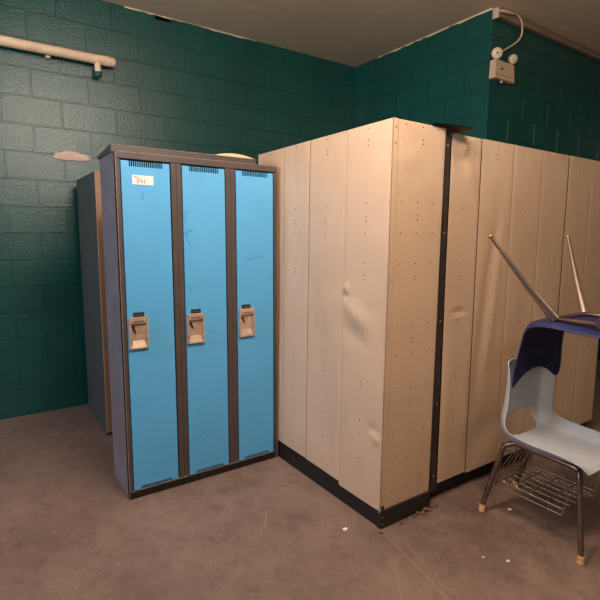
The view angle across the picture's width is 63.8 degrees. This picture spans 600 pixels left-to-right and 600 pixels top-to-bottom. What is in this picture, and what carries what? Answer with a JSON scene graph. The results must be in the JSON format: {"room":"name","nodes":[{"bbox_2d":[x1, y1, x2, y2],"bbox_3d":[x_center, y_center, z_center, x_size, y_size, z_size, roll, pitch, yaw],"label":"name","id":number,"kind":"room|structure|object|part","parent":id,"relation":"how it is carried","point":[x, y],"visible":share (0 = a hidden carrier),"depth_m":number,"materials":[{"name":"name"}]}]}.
{"room":"changing room","nodes":[
{"label":"changing room","id":0,"kind":"room"},
{"bbox_2d":[0,0,354,419],"bbox_3d":[-2.275,-0.703,3.631,7.159,3.257,0.150,-5,9,-34],"label":"wall","id":1,"kind":"structure","parent":0,"point":[174,85],"depth_m":3.88,"materials":[{"name":"teal paint"}]},
{"bbox_2d":[0,35,115,77],"bbox_3d":[-2.037,-1.797,3.487,1.343,0.170,0.113,-5,9,-34],"label":"pipe","id":2,"kind":"object","parent":1,"relation":"attached to","point":[48,50],"visible":1,"depth_m":3.60,"materials":[{"name":"beige metal"}]},
{"bbox_2d":[53,151,90,160],"bbox_3d":[-1.797,-1.135,3.801,0.288,0.072,0.020,-5,9,-34],"label":"plaster patch","id":3,"kind":"object","parent":1,"relation":"attached to","point":[65,155],"visible":1,"depth_m":3.79,"materials":[{"name":"white paint"}]},
{"bbox_2d":[155,16,169,22],"bbox_3d":[-1.163,-2.375,4.080,0.130,0.023,0.004,-5,9,-34],"label":"trim","id":4,"kind":"structure","parent":1,"relation":"attached to","point":[156,17],"depth_m":4.08,"materials":[{"name":"black"}]},
{"bbox_2d":[124,6,254,40],"bbox_3d":[-0.927,-2.413,4.236,1.200,0.011,0.004,-5,9,-34],"label":"trim","id":5,"kind":"structure","parent":1,"relation":"attached to","point":[124,6],"depth_m":4.16,"materials":[{"name":"beige paint"}]},
{"bbox_2d":[0,360,599,599],"bbox_3d":[1.147,1.304,1.547,10.200,0.150,7.900,-5,9,-34],"label":"floor","id":6,"kind":"structure","parent":0,"point":[263,530],"depth_m":2.30,"materials":[{"name":"concrete"}]},
{"bbox_2d":[76,171,111,434],"bbox_3d":[-1.217,-0.006,3.805,0.804,1.840,0.650,-5,9,-34],"label":"locker","id":7,"kind":"object","parent":6,"relation":"on","point":[88,186],"visible":0.17,"depth_m":3.47,"materials":[{"name":"grey metal"}]},
{"bbox_3d":[-1.038,0.019,3.544,0.804,1.820,0.015,-5,9,-34],"label":"frame","id":8,"kind":"part","parent":7,"relation":"part of","materials":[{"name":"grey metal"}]},
{"bbox_2d":[97,144,277,499],"bbox_3d":[-0.619,0.105,2.866,0.945,1.868,0.356,-5,9,-34],"label":"locker","id":9,"kind":"object","parent":6,"relation":"on","point":[190,238],"visible":1,"depth_m":2.68,"materials":[{"name":"blue painted enamel"},{"name":"dark taupe enamel"},{"name":"beige metal"}]},
{"bbox_3d":[-0.839,0.076,2.509,0.056,0.023,0.009,-5,9,-34],"label":"number plate","id":10,"kind":"part","parent":9,"relation":"part of","materials":[{"name":"metal"}]},
{"bbox_2d":[128,316,148,349],"bbox_3d":[-0.841,0.172,2.516,0.100,0.168,0.018,-5,9,-34],"label":"handle","id":11,"kind":"object","parent":9,"relation":"on","point":[138,326],"depth_m":2.52,"materials":[{"name":"beige metal"}]},
{"bbox_3d":[-0.793,0.160,2.567,0.246,1.736,0.017,-5,9,-34],"label":"door","id":12,"kind":"part","parent":9,"relation":"part of","materials":[{"name":"blue metal"}]},
{"bbox_2d":[186,313,204,343],"bbox_3d":[-0.581,0.158,2.692,0.100,0.168,0.018,-5,9,-34],"label":"handle","id":13,"kind":"object","parent":9,"relation":"on","point":[195,322],"depth_m":2.69,"materials":[{"name":"beige metal"}]},
{"bbox_3d":[-0.580,0.062,2.686,0.056,0.023,0.009,-5,9,-34],"label":"number plate","id":14,"kind":"part","parent":9,"relation":"part of","materials":[{"name":"metal"}]},
{"bbox_3d":[-0.532,0.138,2.743,0.246,1.736,0.017,-5,9,-34],"label":"door","id":15,"kind":"part","parent":9,"relation":"part of","materials":[{"name":"blue metal"}]},
{"bbox_2d":[215,153,252,158],"bbox_3d":[-0.439,-0.850,2.893,0.275,0.034,0.164,-5,9,-34],"label":"cardboard sheet","id":16,"kind":"object","parent":9,"relation":"on","point":[224,154],"visible":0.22,"depth_m":2.83,"materials":[{"name":"beige cardboard"}]},
{"bbox_3d":[-0.319,0.038,2.862,0.056,0.023,0.009,-5,9,-34],"label":"number plate","id":17,"kind":"part","parent":9,"relation":"part of","materials":[{"name":"metal"}]},
{"bbox_2d":[239,308,254,336],"bbox_3d":[-0.315,0.134,2.873,0.100,0.168,0.018,-5,9,-34],"label":"handle","id":18,"kind":"object","parent":9,"relation":"on","point":[246,315],"depth_m":2.87,"materials":[{"name":"beige metal"}]},
{"bbox_3d":[-0.271,0.116,2.920,0.244,1.736,0.017,-5,9,-34],"label":"door","id":19,"kind":"part","parent":9,"relation":"part of","materials":[{"name":"blue metal"}]},
{"bbox_2d":[258,117,445,529],"bbox_3d":[0.209,0.080,2.826,0.383,1.936,1.222,-5,9,-34],"label":"lockers","id":20,"kind":"object","parent":6,"relation":"on","point":[359,209],"visible":0.84,"depth_m":2.42,"materials":[{"name":"beige metal"}]},
{"bbox_3d":[-0.194,-0.012,3.096,0.020,1.820,0.305,-5,9,-34],"label":"panel","id":21,"kind":"part","parent":20,"relation":"part of","materials":[{"name":"beige metal"}]},
{"bbox_3d":[-0.033,0.020,2.859,0.020,1.820,0.268,-5,9,-34],"label":"panel","id":22,"kind":"part","parent":20,"relation":"part of","materials":[{"name":"beige metal"}]},
{"bbox_3d":[0.132,0.054,2.621,0.022,1.824,0.311,-5,9,-34],"label":"panel","id":23,"kind":"part","parent":20,"relation":"part of","materials":[{"name":"beige metal"}]},
{"bbox_3d":[0.307,0.099,2.364,0.025,1.844,0.314,-5,9,-34],"label":"panel","id":24,"kind":"part","parent":20,"relation":"part of","materials":[{"name":"beige metal"}]},
{"bbox_3d":[0.558,0.106,2.340,0.340,1.843,0.006,-5,9,-34],"label":"panel","id":25,"kind":"part","parent":20,"relation":"part of","materials":[{"name":"beige metal"}]},
{"bbox_2d":[429,133,599,497],"bbox_3d":[1.325,0.057,3.098,1.767,1.921,0.379,-5,9,-34],"label":"lockers","id":26,"kind":"object","parent":6,"relation":"on","point":[529,199],"visible":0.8,"depth_m":2.74,"materials":[{"name":"beige metal"}]},
{"bbox_3d":[0.711,0.108,2.477,0.050,1.855,0.024,-5,9,-34],"label":"filler post","id":27,"kind":"part","parent":26,"relation":"part of","materials":[{"name":"black metal"}]},
{"bbox_2d":[428,123,473,133],"bbox_3d":[0.674,-0.843,2.400,0.240,0.012,0.290,-5,9,-34],"label":"sheet","id":28,"kind":"object","parent":26,"relation":"on","point":[450,128],"visible":0.3,"depth_m":2.34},
{"bbox_3d":[0.840,0.077,2.548,0.238,1.821,0.021,-5,9,-34],"label":"panel","id":29,"kind":"part","parent":26,"relation":"part of","materials":[{"name":"beige metal"}]},
{"bbox_3d":[1.062,0.062,2.695,0.291,1.829,0.013,-5,9,-34],"label":"panel","id":30,"kind":"part","parent":26,"relation":"part of","materials":[{"name":"beige metal"}]},
{"bbox_3d":[1.306,0.042,2.859,0.293,1.829,0.005,-5,9,-34],"label":"panel","id":31,"kind":"part","parent":26,"relation":"part of","materials":[{"name":"beige metal"}]},
{"bbox_3d":[1.548,0.022,3.025,0.293,1.829,0.007,-5,9,-34],"label":"panel","id":32,"kind":"part","parent":26,"relation":"part of","materials":[{"name":"beige metal"}]},
{"bbox_3d":[1.793,0.001,3.188,0.293,1.829,0.005,-5,9,-34],"label":"panel","id":33,"kind":"part","parent":26,"relation":"part of","materials":[{"name":"beige metal"}]},
{"bbox_3d":[2.037,-0.019,3.354,0.293,1.829,0.008,-5,9,-34],"label":"panel","id":34,"kind":"part","parent":26,"relation":"part of","materials":[{"name":"beige metal"}]},
{"bbox_2d":[479,358,599,565],"bbox_3d":[1.244,0.704,2.380,0.464,0.824,0.582,-5,9,-34],"label":"chair","id":35,"kind":"object","parent":6,"relation":"on","point":[560,440],"visible":0.82,"depth_m":2.43,"materials":[{"name":"grey plastic"}]},
{"bbox_3d":[1.007,0.884,2.455,0.153,0.381,0.032,4,8,29],"label":"leg","id":36,"kind":"part","parent":35,"relation":"part of","materials":[{"name":"silver metal"}]},
{"bbox_3d":[1.266,0.860,2.652,0.033,0.382,0.183,-3,8,-22],"label":"leg","id":37,"kind":"part","parent":35,"relation":"part of","materials":[{"name":"silver metal"}]},
{"bbox_2d":[488,234,599,387],"bbox_3d":[1.309,0.072,2.166,0.702,0.725,0.628,-5,9,-34],"label":"chair","id":38,"kind":"object","parent":35,"relation":"on","point":[542,339],"visible":1,"depth_m":2.32,"materials":[{"name":"blue plastic"}]},
{"bbox_3d":[1.010,-0.096,2.178,0.311,0.382,0.040,2,8,14],"label":"leg","id":39,"kind":"part","parent":38,"relation":"part of","materials":[{"name":"silver metal"}]},
{"bbox_3d":[1.308,0.087,2.168,0.294,0.024,0.202,-5,9,-34],"label":"seat frame","id":40,"kind":"part","parent":38,"relation":"part of","materials":[{"name":"silver metal"}]},
{"bbox_3d":[1.395,-0.127,2.432,0.039,0.383,0.311,2,8,11],"label":"leg","id":41,"kind":"part","parent":38,"relation":"part of","materials":[{"name":"silver metal"}]},
{"bbox_3d":[1.229,-0.052,1.853,0.039,0.382,0.306,2,8,11],"label":"leg","id":42,"kind":"part","parent":38,"relation":"part of","materials":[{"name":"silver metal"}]},
{"bbox_2d":[494,447,598,515],"bbox_3d":[1.233,0.843,2.415,0.300,0.246,0.372,-5,9,-34],"label":"basket","id":43,"kind":"object","parent":35,"relation":"on","point":[529,452],"depth_m":2.42,"materials":[{"name":"silver metal"}]},
{"bbox_2d":[102,0,599,66],"bbox_3d":[1.163,-2.074,1.105,10.200,0.150,7.900,-5,9,-34],"label":"ceiling","id":44,"kind":"structure","parent":0,"point":[354,33],"depth_m":4.10,"materials":[{"name":"paint"}]},
{"bbox_2d":[354,8,503,140],"bbox_3d":[1.139,-0.845,4.839,0.150,3.257,1.691,-5,9,-34],"label":"wall","id":45,"kind":"structure","parent":0,"point":[442,77],"depth_m":4.35,"materials":[{"name":"teal paint"}]},
{"bbox_2d":[378,8,492,57],"bbox_3d":[1.181,-2.428,4.442,0.004,0.015,1.341,-5,9,-34],"label":"trim","id":46,"kind":"structure","parent":45,"relation":"attached to","point":[491,8],"depth_m":4.31,"materials":[{"name":"beige paint"}]},
{"bbox_2d":[497,22,599,360],"bbox_3d":[2.891,-0.871,5.101,3.041,3.257,0.150,-5,9,-34],"label":"wall","id":47,"kind":"structure","parent":0,"point":[552,103],"depth_m":4.48,"materials":[{"name":"teal paint"}]},
{"bbox_2d":[492,7,512,19],"bbox_3d":[1.652,-2.311,3.907,0.190,0.080,0.055,-3,8,-20],"label":"junction box","id":48,"kind":"object","parent":47,"relation":"attached to","point":[496,10],"visible":1,"depth_m":3.88,"materials":[{"name":"white plastic"}]},
{"bbox_2d":[489,13,522,84],"bbox_3d":[1.713,-2.083,3.986,0.385,0.557,0.089,-5,9,-34],"label":"emergency light","id":49,"kind":"object","parent":47,"relation":"attached to","point":[500,71],"visible":1,"depth_m":3.97,"materials":[{"name":"white plastic"}]},
{"bbox_2d":[497,8,599,61],"bbox_3d":[2.662,-2.415,4.621,2.541,0.071,0.039,-5,9,-34],"label":"pipe","id":50,"kind":"object","parent":47,"relation":"attached to","point":[513,20],"visible":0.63,"depth_m":4.28,"materials":[{"name":"beige metal"}]}
]}

